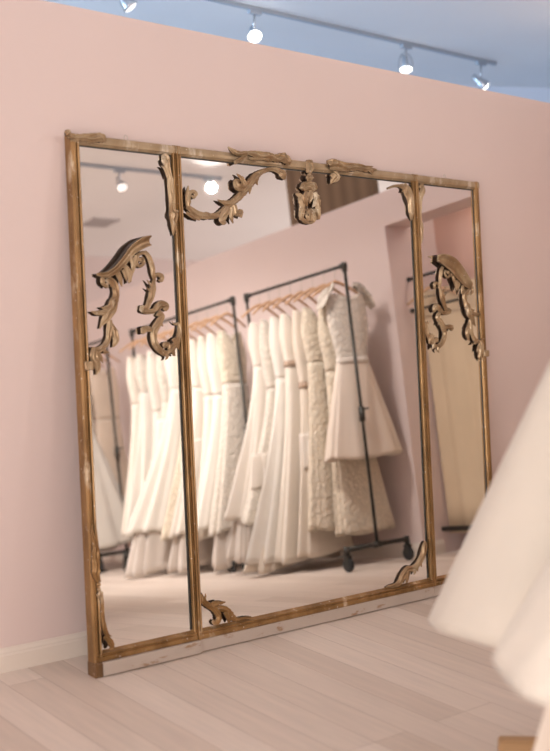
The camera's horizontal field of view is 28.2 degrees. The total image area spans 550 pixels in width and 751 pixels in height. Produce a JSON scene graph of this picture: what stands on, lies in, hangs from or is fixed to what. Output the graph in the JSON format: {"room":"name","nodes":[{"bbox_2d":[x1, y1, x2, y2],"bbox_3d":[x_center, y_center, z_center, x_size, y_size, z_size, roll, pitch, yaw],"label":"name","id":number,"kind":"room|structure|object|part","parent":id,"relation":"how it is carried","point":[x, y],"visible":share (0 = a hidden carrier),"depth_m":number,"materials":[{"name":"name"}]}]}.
{"room":"clothing store","nodes":[
{"label":"clothing store","id":0,"kind":"room"},
{"bbox_2d":[0,596,545,750],"bbox_3d":[0.580,1.210,4.645,12.300,0.100,11.900,-2,6,-39],"label":"floor","id":1,"kind":"structure","parent":0,"point":[385,679],"depth_m":4.04,"materials":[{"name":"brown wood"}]},
{"bbox_2d":[64,129,491,678],"bbox_3d":[0.170,0.061,4.985,2.443,2.121,0.288,-2,6,-39],"label":"leaning mirror","id":2,"kind":"object","parent":1,"relation":"on","point":[281,378],"visible":1,"depth_m":4.80,"materials":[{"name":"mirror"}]},
{"bbox_3d":[-0.615,-0.923,4.397,0.488,0.042,0.052,-2,0,-39],"label":"rail","id":3,"kind":"part","parent":2,"relation":"part of","materials":[{"name":"brown wood"}]},
{"bbox_3d":[-0.568,0.082,4.391,0.489,2.054,0.055,-2,0,-39],"label":"mirror frame","id":4,"kind":"part","parent":2,"relation":"part of","materials":[{"name":"brown wood"}]},
{"bbox_2d":[79,146,190,649],"bbox_3d":[-0.561,0.074,4.394,0.456,2.000,0.008,-2,0,-39],"label":"mirror glass","id":5,"kind":"object","parent":2,"relation":"attached to","point":[136,404],"depth_m":4.39,"materials":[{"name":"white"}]},
{"bbox_3d":[0.128,-0.955,5.005,1.429,0.042,0.052,-2,0,-39],"label":"rail","id":6,"kind":"part","parent":2,"relation":"part of","materials":[{"name":"brown wood"}]},
{"bbox_2d":[181,158,426,627],"bbox_3d":[0.178,0.043,4.999,1.406,2.000,0.008,-2,0,-39],"label":"mirror glass","id":7,"kind":"object","parent":2,"relation":"attached to","point":[303,341],"depth_m":4.94,"materials":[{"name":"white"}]},
{"bbox_3d":[0.176,0.050,5.000,1.429,2.054,0.055,-2,0,-39],"label":"mirror frame","id":8,"kind":"part","parent":2,"relation":"part of","materials":[{"name":"brown wood"}]},
{"bbox_2d":[295,159,320,224],"bbox_3d":[0.159,-0.840,4.983,0.150,0.300,0.035,-2,0,-39],"label":"ornament","id":9,"kind":"object","parent":2,"relation":"attached to","point":[307,173],"depth_m":4.98,"materials":[{"name":"brown wood"}]},
{"bbox_3d":[0.871,-0.987,5.613,0.486,0.042,0.052,-2,0,-39],"label":"rail","id":10,"kind":"part","parent":2,"relation":"part of","materials":[{"name":"brown wood"}]},
{"bbox_3d":[0.918,0.018,5.608,0.487,2.054,0.055,-2,0,-39],"label":"mirror frame","id":11,"kind":"part","parent":2,"relation":"part of","materials":[{"name":"brown wood"}]},
{"bbox_2d":[421,185,485,575],"bbox_3d":[0.918,0.011,5.605,0.456,2.000,0.008,-2,0,-39],"label":"mirror glass","id":12,"kind":"object","parent":2,"relation":"attached to","point":[453,361],"depth_m":5.59,"materials":[{"name":"white"}]},
{"bbox_2d":[497,736,536,750],"bbox_3d":[0.950,0.277,2.688,0.420,2.075,1.570,1,4,0],"label":"rack","id":13,"kind":"object","parent":1,"relation":"on","point":[505,743],"visible":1,"depth_m":3.50,"materials":[{"name":"brown wood"}]},
{"label":"wooden hanger","id":14,"kind":"object","parent":13,"relation":"hanging from","visible":0},
{"bbox_2d":[428,362,549,646],"bbox_3d":[0.984,0.064,3.037,1.070,1.322,0.682,1,4,0],"label":"dress","id":15,"kind":"object","parent":14,"relation":"hanging from","point":[505,549],"visible":0.99,"depth_m":2.95,"materials":[{"name":"white fabric"}]},
{"label":"wooden hanger","id":16,"kind":"object","parent":13,"relation":"hanging from","visible":0},
{"bbox_2d":[492,559,549,706],"bbox_3d":[0.977,0.053,2.283,0.993,1.186,0.646,1,4,0],"label":"dress","id":17,"kind":"object","parent":16,"relation":"hanging from","point":[522,655],"visible":1,"depth_m":2.27,"materials":[{"name":"white fabric"}]},
{"label":"wooden hanger","id":18,"kind":"object","parent":13,"relation":"hanging from","visible":0},
{"bbox_2d":[533,706,549,750],"bbox_3d":[0.965,0.348,2.698,0.778,1.837,0.119,1,4,0],"label":"dress","id":19,"kind":"object","parent":18,"relation":"hanging from","point":[542,743],"visible":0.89,"depth_m":2.72,"materials":[{"name":"white fabric"}]},
{"bbox_2d":[0,0,549,647],"bbox_3d":[-1.301,-0.130,4.030,8.300,2.588,0.130,-2,6,-39],"label":"wall","id":20,"kind":"structure","parent":0,"point":[63,67],"depth_m":4.47,"materials":[{"name":"pink paint"}]},
{"bbox_2d":[0,631,87,673],"bbox_3d":[-1.331,1.120,4.029,8.170,0.095,0.014,-2,6,-39],"label":"baseboard","id":21,"kind":"structure","parent":20,"relation":"attached to","point":[17,657],"depth_m":4.36,"materials":[{"name":"white paint"}]},
{"bbox_2d":[44,0,549,87],"bbox_3d":[0.647,-2.080,4.392,12.300,0.100,11.900,-2,6,-39],"label":"ceiling","id":22,"kind":"structure","parent":0,"point":[513,34],"depth_m":7.03,"materials":[{"name":"paint"}]},
{"bbox_2d":[206,0,496,65],"bbox_3d":[0.067,-2.208,6.720,3.976,0.024,0.038,-2,6,-39],"label":"track","id":23,"kind":"object","parent":22,"relation":"attached to","point":[224,2],"visible":1,"depth_m":7.04,"materials":[{"name":"grey metal"}]},
{"bbox_2d":[119,0,136,12],"bbox_3d":[-0.812,-2.076,5.998,0.120,0.170,0.103,-2,6,-39],"label":"lamp","id":24,"kind":"object","parent":23,"relation":"attached to","point":[126,5],"visible":1,"depth_m":5.98,"materials":[{"name":"silver metal"}]},
{"bbox_3d":[-0.794,-2.025,6.009,0.070,0.059,0.075,-2,6,-39],"label":"bulb","id":25,"kind":"part","parent":24,"relation":"part of","materials":[{"name":"white"}]},
{"bbox_2d":[247,9,261,42],"bbox_3d":[-0.120,-2.097,6.570,0.084,0.186,0.093,3,5,17],"label":"lamp","id":26,"kind":"object","parent":23,"relation":"attached to","point":[254,36],"visible":1,"depth_m":6.55,"materials":[{"name":"silver metal"}]},
{"bbox_3d":[-0.124,-2.122,6.571,0.015,0.098,0.016,-2,6,-39],"label":"stem","id":27,"kind":"part","parent":26,"relation":"part of","materials":[{"name":"silver metal"}]},
{"bbox_3d":[-0.120,-2.036,6.567,0.085,0.064,0.075,-2,6,-39],"label":"bulb","id":28,"kind":"part","parent":26,"relation":"part of","materials":[{"name":"white"}]},
{"bbox_2d":[398,44,412,73],"bbox_3d":[0.886,-2.137,7.398,0.114,0.193,0.117,-2,6,-39],"label":"lamp","id":29,"kind":"object","parent":23,"relation":"attached to","point":[405,68],"visible":0.99,"depth_m":7.38,"materials":[{"name":"silver metal"}]},
{"bbox_3d":[0.887,-2.069,7.397,0.078,0.037,0.077,-2,6,-39],"label":"bulb","id":30,"kind":"part","parent":29,"relation":"part of","materials":[{"name":"white"}]},
{"bbox_2d":[471,61,488,89],"bbox_3d":[1.486,-2.154,7.881,0.134,0.210,0.092,-1,5,-25],"label":"lamp","id":31,"kind":"object","parent":23,"relation":"attached to","point":[481,83],"visible":0.94,"depth_m":7.87,"materials":[{"name":"silver metal"}]},
{"bbox_3d":[1.484,-2.187,7.888,0.015,0.105,0.016,-2,6,-39],"label":"stem","id":32,"kind":"part","parent":31,"relation":"part of","materials":[{"name":"silver metal"}]},
{"bbox_2d":[463,85,549,102],"bbox_3d":[1.873,-0.761,9.092,7.400,3.200,0.120,1,4,-5],"label":"wall","id":33,"kind":"structure","parent":0,"point":[539,94],"depth_m":8.92,"materials":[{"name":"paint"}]}
]}

